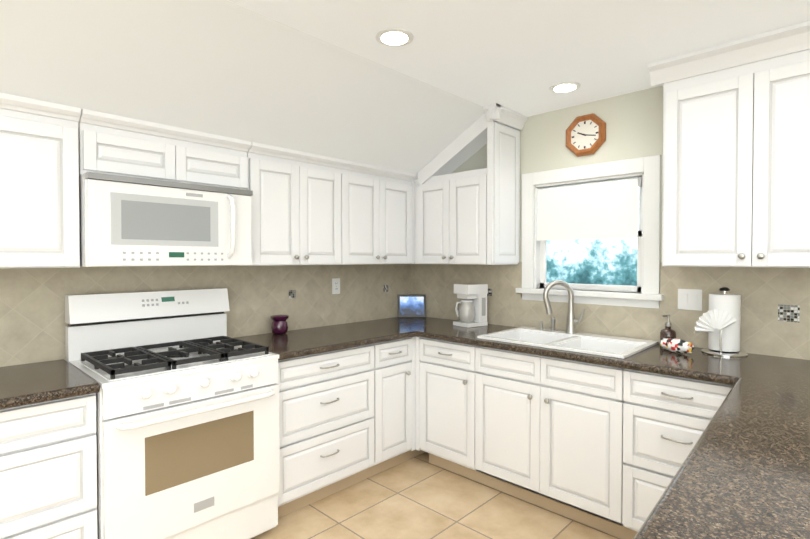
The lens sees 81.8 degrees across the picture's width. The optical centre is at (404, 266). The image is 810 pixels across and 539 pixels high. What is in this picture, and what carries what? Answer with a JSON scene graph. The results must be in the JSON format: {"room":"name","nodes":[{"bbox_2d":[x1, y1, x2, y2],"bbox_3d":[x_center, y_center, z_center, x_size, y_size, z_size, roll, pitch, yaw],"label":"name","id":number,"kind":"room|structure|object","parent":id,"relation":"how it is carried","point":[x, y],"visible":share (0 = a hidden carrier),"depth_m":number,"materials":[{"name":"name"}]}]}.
{"room":"kitchen","nodes":[
{"label":"kitchen","id":0,"kind":"room"},
{"bbox_2d":[0,0,486,179],"bbox_3d":[-1.522,-0.771,1.706,1.106,0.689,5.700,1,1,44],"label":"ceiling","id":1,"kind":"structure","parent":0,"point":[225,68],"depth_m":2.09,"materials":[{"name":"white paint"}]},
{"bbox_2d":[251,452,619,538],"bbox_3d":[-0.005,1.418,0.220,5.400,0.060,5.800,1,1,44],"label":"floor","id":2,"kind":"structure","parent":0,"point":[420,496],"depth_m":2.55,"materials":[{"name":"beige tile"}]},
{"bbox_2d":[0,393,97,538],"bbox_3d":[-1.699,0.927,1.725,0.632,0.874,0.843,1,1,44],"label":"base cabinet","id":3,"kind":"object","parent":2,"relation":"on","point":[48,469],"visible":0.98,"depth_m":1.73,"materials":[{"name":"white wood"}]},
{"bbox_2d":[0,359,98,409],"bbox_3d":[-1.701,0.469,1.711,0.640,0.038,0.851,1,1,44],"label":"countertop","id":4,"kind":"structure","parent":3,"relation":"on","point":[31,383],"depth_m":1.80,"materials":[{"name":"brown stone"}]},
{"bbox_2d":[65,288,279,538],"bbox_3d":[-1.102,0.744,2.270,0.707,1.223,0.766,1,1,44],"label":"range","id":5,"kind":"object","parent":2,"relation":"on","point":[187,423],"visible":1,"depth_m":2.12,"materials":[{"name":"white metal"}]},
{"bbox_2d":[276,342,383,518],"bbox_3d":[-0.622,0.909,2.875,0.598,0.874,0.759,1,1,44],"label":"base cabinet","id":6,"kind":"object","parent":2,"relation":"on","point":[347,417],"depth_m":2.65,"materials":[{"name":"white wood"}]},
{"bbox_2d":[384,337,419,470],"bbox_3d":[-0.267,0.903,3.246,0.598,0.874,0.391,1,1,44],"label":"base cabinet","id":7,"kind":"object","parent":2,"relation":"on","point":[399,355],"depth_m":3.07,"materials":[{"name":"white wood"}]},
{"bbox_2d":[416,337,535,488],"bbox_3d":[0.469,0.904,3.201,0.559,0.874,0.598,1,1,44],"label":"base cabinet","id":8,"kind":"object","parent":2,"relation":"on","point":[476,405],"depth_m":2.83,"materials":[{"name":"white wood"}]},
{"bbox_2d":[604,366,732,538],"bbox_3d":[1.395,0.918,2.314,0.524,0.874,0.598,1,1,44],"label":"base cabinet","id":9,"kind":"object","parent":2,"relation":"on","point":[606,449],"depth_m":2.17,"materials":[{"name":"white wood"}]},
{"bbox_3d":[1.096,0.937,1.122,0.526,0.874,2.736,1,1,44],"label":"base cabinet","id":10,"kind":"object","parent":2,"relation":"on","visible":0},
{"bbox_2d":[234,321,413,360],"bbox_3d":[-0.519,0.450,2.946,0.640,0.038,1.012,1,1,44],"label":"countertop","id":11,"kind":"structure","parent":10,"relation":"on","point":[316,340],"depth_m":2.86,"materials":[{"name":"brown stone"}]},
{"bbox_2d":[270,314,288,333],"bbox_3d":[-0.806,0.368,3.005,0.120,0.122,0.120,1,1,44],"label":"candle jar","id":12,"kind":"object","parent":11,"relation":"on","point":[279,325],"visible":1,"depth_m":2.96,"materials":[{"name":"purple glass"}]},
{"bbox_2d":[369,317,809,382],"bbox_3d":[0.934,0.454,2.710,3.065,0.038,0.655,1,1,44],"label":"countertop","id":13,"kind":"structure","parent":10,"relation":"on","point":[696,365],"depth_m":2.33,"materials":[{"name":"brown stone"}]},
{"bbox_2d":[398,295,425,317],"bbox_3d":[0.056,0.323,3.868,0.230,0.187,0.081,0,1,-1],"label":"tablet","id":14,"kind":"object","parent":13,"relation":"on","point":[411,306],"visible":0.98,"depth_m":3.85,"materials":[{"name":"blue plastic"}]},
{"bbox_2d":[453,283,487,327],"bbox_3d":[0.465,0.274,3.388,0.195,0.299,0.184,-1,1,-34],"label":"coffee maker","id":15,"kind":"object","parent":13,"relation":"on","point":[472,312],"visible":1,"depth_m":3.33,"materials":[{"name":"white plastic"}]},
{"bbox_2d":[539,280,584,333],"bbox_3d":[0.964,0.248,2.950,0.302,0.333,0.168,1,1,44],"label":"faucet","id":16,"kind":"object","parent":13,"relation":"on","point":[570,325],"visible":1,"depth_m":2.92,"materials":[{"name":"silver metal"}]},
{"bbox_2d":[477,326,658,358],"bbox_3d":[0.936,0.511,2.738,0.850,0.184,0.560,1,1,44],"label":"sink","id":17,"kind":"object","parent":13,"relation":"in","point":[609,346],"visible":0.31,"depth_m":2.76,"materials":[{"name":"white ceramic"}]},
{"bbox_2d":[660,315,675,342],"bbox_3d":[1.453,0.350,2.580,0.080,0.171,0.080,1,1,44],"label":"soap dispenser","id":18,"kind":"object","parent":13,"relation":"on","point":[667,332],"visible":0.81,"depth_m":2.56,"materials":[{"name":"brown"}]},
{"bbox_2d":[660,338,693,352],"bbox_3d":[1.388,0.403,2.387,0.153,0.070,0.099,1,1,44],"label":"pack","id":19,"kind":"object","parent":13,"relation":"on","point":[675,345],"visible":1,"depth_m":2.36,"materials":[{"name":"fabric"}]},
{"bbox_2d":[701,287,747,356],"bbox_3d":[1.620,0.271,2.370,0.196,0.336,0.196,1,1,44],"label":"paper towel holder","id":20,"kind":"object","parent":13,"relation":"on","point":[724,342],"visible":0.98,"depth_m":2.31,"materials":[{"name":"white paper"}]},
{"bbox_2d":[694,309,736,332],"bbox_3d":[1.517,0.266,2.281,0.207,0.116,0.018,0,1,-1],"label":"fan","id":21,"kind":"object","parent":20,"relation":"in","point":[710,320],"visible":1,"depth_m":2.28,"materials":[{"name":"white paper"}]},
{"bbox_2d":[633,373,809,538],"bbox_3d":[0.834,0.483,0.877,0.673,0.038,2.130,1,1,44],"label":"countertop","id":22,"kind":"structure","parent":10,"relation":"on","point":[743,471],"depth_m":1.04,"materials":[{"name":"brown stone"}]},
{"bbox_2d":[742,354,809,376],"bbox_3d":[1.820,0.466,1.907,0.635,0.038,0.480,1,1,44],"label":"countertop","id":23,"kind":"structure","parent":10,"relation":"on","point":[793,367],"depth_m":2.10,"materials":[{"name":"brown stone"}]},
{"bbox_2d":[227,0,809,116],"bbox_3d":[0.429,-1.036,-0.165,4.294,0.100,5.700,1,1,44],"label":"ceiling","id":24,"kind":"structure","parent":0,"point":[522,57],"depth_m":2.06,"materials":[{"name":"white paint"}]},
{"bbox_2d":[375,28,413,46],"bbox_3d":[-0.047,-1.016,2.076,0.170,0.007,0.170,1,1,44],"label":"recessed light","id":25,"kind":"object","parent":24,"relation":"in","point":[394,37],"visible":1,"depth_m":2.06,"materials":[{"name":"white"}]},
{"bbox_2d":[549,82,580,92],"bbox_3d":[0.916,-1.026,2.678,0.170,0.007,0.170,1,1,44],"label":"recessed light","id":26,"kind":"object","parent":24,"relation":"in","point":[563,87],"visible":1,"depth_m":2.66,"materials":[{"name":"white"}]},
{"bbox_2d":[451,86,663,292],"bbox_3d":[1.965,0.116,2.259,5.400,2.480,0.100,1,1,44],"label":"wall","id":27,"kind":"structure","parent":0,"point":[634,124],"depth_m":2.89,"materials":[{"name":"beige paint"}]},
{"bbox_2d":[414,103,527,264],"bbox_3d":[0.427,-0.529,3.370,0.788,1.022,0.403,1,1,44],"label":"upper cabinet","id":28,"kind":"object","parent":27,"relation":"attached to","point":[471,217],"visible":1,"depth_m":3.20,"materials":[{"name":"white wood"}]},
{"bbox_2d":[566,113,605,156],"bbox_3d":[1.132,-0.832,2.947,0.255,0.255,0.032,1,1,44],"label":"wall clock","id":29,"kind":"object","parent":27,"relation":"attached to","point":[585,135],"visible":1,"depth_m":2.94,"materials":[{"name":"brown wood"}]},
{"bbox_2d":[516,155,663,308],"bbox_3d":[1.157,-0.203,2.986,0.924,0.875,0.160,1,1,44],"label":"window","id":30,"kind":"structure","parent":27,"relation":"in","point":[646,291],"depth_m":2.87,"materials":[{"name":"white wood"}]},
{"bbox_2d":[536,177,641,240],"bbox_3d":[1.155,-0.354,2.982,0.672,0.357,0.055,1,1,44],"label":"window blind","id":31,"kind":"object","parent":30,"relation":"attached to","point":[603,210],"visible":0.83,"depth_m":2.94,"materials":[{"name":"white fabric"}]},
{"bbox_2d":[411,262,809,359],"bbox_3d":[1.317,0.222,2.804,3.488,0.502,0.012,1,1,44],"label":"backsplash","id":32,"kind":"structure","parent":27,"relation":"attached to","point":[763,292],"depth_m":2.64,"materials":[{"name":"tile"}]},
{"bbox_2d":[487,288,491,295],"bbox_3d":[0.621,0.187,3.458,0.054,0.054,0.003,1,1,44],"label":"mosaic","id":33,"kind":"object","parent":32,"relation":"attached to","point":[489,292],"visible":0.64,"depth_m":3.45,"materials":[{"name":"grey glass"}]},
{"bbox_2d":[678,289,701,310],"bbox_3d":[1.557,0.179,2.556,0.116,0.114,0.011,1,1,44],"label":"light switch","id":34,"kind":"object","parent":32,"relation":"attached to","point":[689,299],"visible":1,"depth_m":2.55,"materials":[{"name":"white plastic"}]},
{"bbox_2d":[778,304,799,321],"bbox_3d":[1.863,0.226,2.270,0.081,0.081,0.003,1,1,44],"label":"mosaic","id":35,"kind":"object","parent":32,"relation":"attached to","point":[789,313],"visible":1,"depth_m":2.27,"materials":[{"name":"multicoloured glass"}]},
{"bbox_2d":[648,20,809,267],"bbox_3d":[1.642,-0.510,2.222,0.800,1.021,0.383,1,1,44],"label":"upper cabinet","id":36,"kind":"object","parent":27,"relation":"attached to","point":[736,153],"visible":1,"depth_m":2.13,"materials":[{"name":"white wood"}]},
{"bbox_3d":[-1.885,0.409,2.073,0.100,1.900,5.700,1,1,44],"label":"wall","id":37,"kind":"structure","parent":0,"visible":0},
{"bbox_2d":[0,92,80,267],"bbox_3d":[-1.784,-0.333,1.828,0.364,0.678,0.802,1,1,44],"label":"upper cabinet","id":38,"kind":"object","parent":37,"relation":"attached to","point":[39,188],"visible":0.98,"depth_m":1.91,"materials":[{"name":"white wood"}]},
{"bbox_2d":[78,109,250,189],"bbox_3d":[-1.236,-0.544,2.398,0.363,0.274,0.776,1,1,44],"label":"upper cabinet","id":39,"kind":"object","parent":37,"relation":"attached to","point":[112,144],"visible":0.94,"depth_m":2.24,"materials":[{"name":"white wood"}]},
{"bbox_2d":[79,172,252,266],"bbox_3d":[-1.201,-0.204,2.347,0.468,0.397,0.743,1,1,44],"label":"microwave","id":40,"kind":"object","parent":39,"relation":"attached to","point":[129,221],"visible":1,"depth_m":2.16,"materials":[{"name":"white"}]},
{"bbox_2d":[0,264,410,366],"bbox_3d":[-1.188,0.224,2.717,0.012,0.502,3.600,1,1,44],"label":"backsplash","id":41,"kind":"structure","parent":37,"relation":"attached to","point":[33,323],"depth_m":2.84,"materials":[{"name":"tile"}]},
{"bbox_2d":[289,290,295,297],"bbox_3d":[-0.760,0.185,3.152,0.003,0.054,0.054,1,1,44],"label":"mosaic","id":42,"kind":"object","parent":41,"relation":"attached to","point":[292,293],"visible":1,"depth_m":3.15,"materials":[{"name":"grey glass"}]},
{"bbox_2d":[332,278,339,293],"bbox_3d":[-0.503,0.142,3.417,0.008,0.114,0.070,1,1,44],"label":"electrical outlet","id":43,"kind":"object","parent":41,"relation":"attached to","point":[335,285],"visible":1,"depth_m":3.42,"materials":[{"name":"white plastic"}]},
{"bbox_2d":[383,285,387,291],"bbox_3d":[-0.155,0.176,3.784,0.003,0.054,0.054,1,1,44],"label":"mosaic","id":44,"kind":"object","parent":41,"relation":"attached to","point":[385,288],"visible":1,"depth_m":3.78,"materials":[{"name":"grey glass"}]},
{"bbox_2d":[232,142,351,265],"bbox_3d":[-0.734,-0.350,2.948,0.333,0.678,0.701,1,1,44],"label":"upper cabinet","id":45,"kind":"object","parent":37,"relation":"attached to","point":[310,209],"depth_m":2.81,"materials":[{"name":"white wood"}]},
{"bbox_2d":[352,162,415,264],"bbox_3d":[-0.308,-0.357,3.392,0.333,0.678,0.762,1,1,44],"label":"upper cabinet","id":46,"kind":"object","parent":37,"relation":"attached to","point":[383,199],"depth_m":3.30,"materials":[{"name":"white wood"}]},
{"label":"outside","id":47,"kind":"structure","parent":0,"visible":0},
{"bbox_2d":[546,187,638,285],"bbox_3d":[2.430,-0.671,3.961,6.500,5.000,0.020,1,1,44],"label":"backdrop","id":48,"kind":"structure","parent":47,"point":[611,261],"depth_m":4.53,"materials":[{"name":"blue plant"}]}
]}

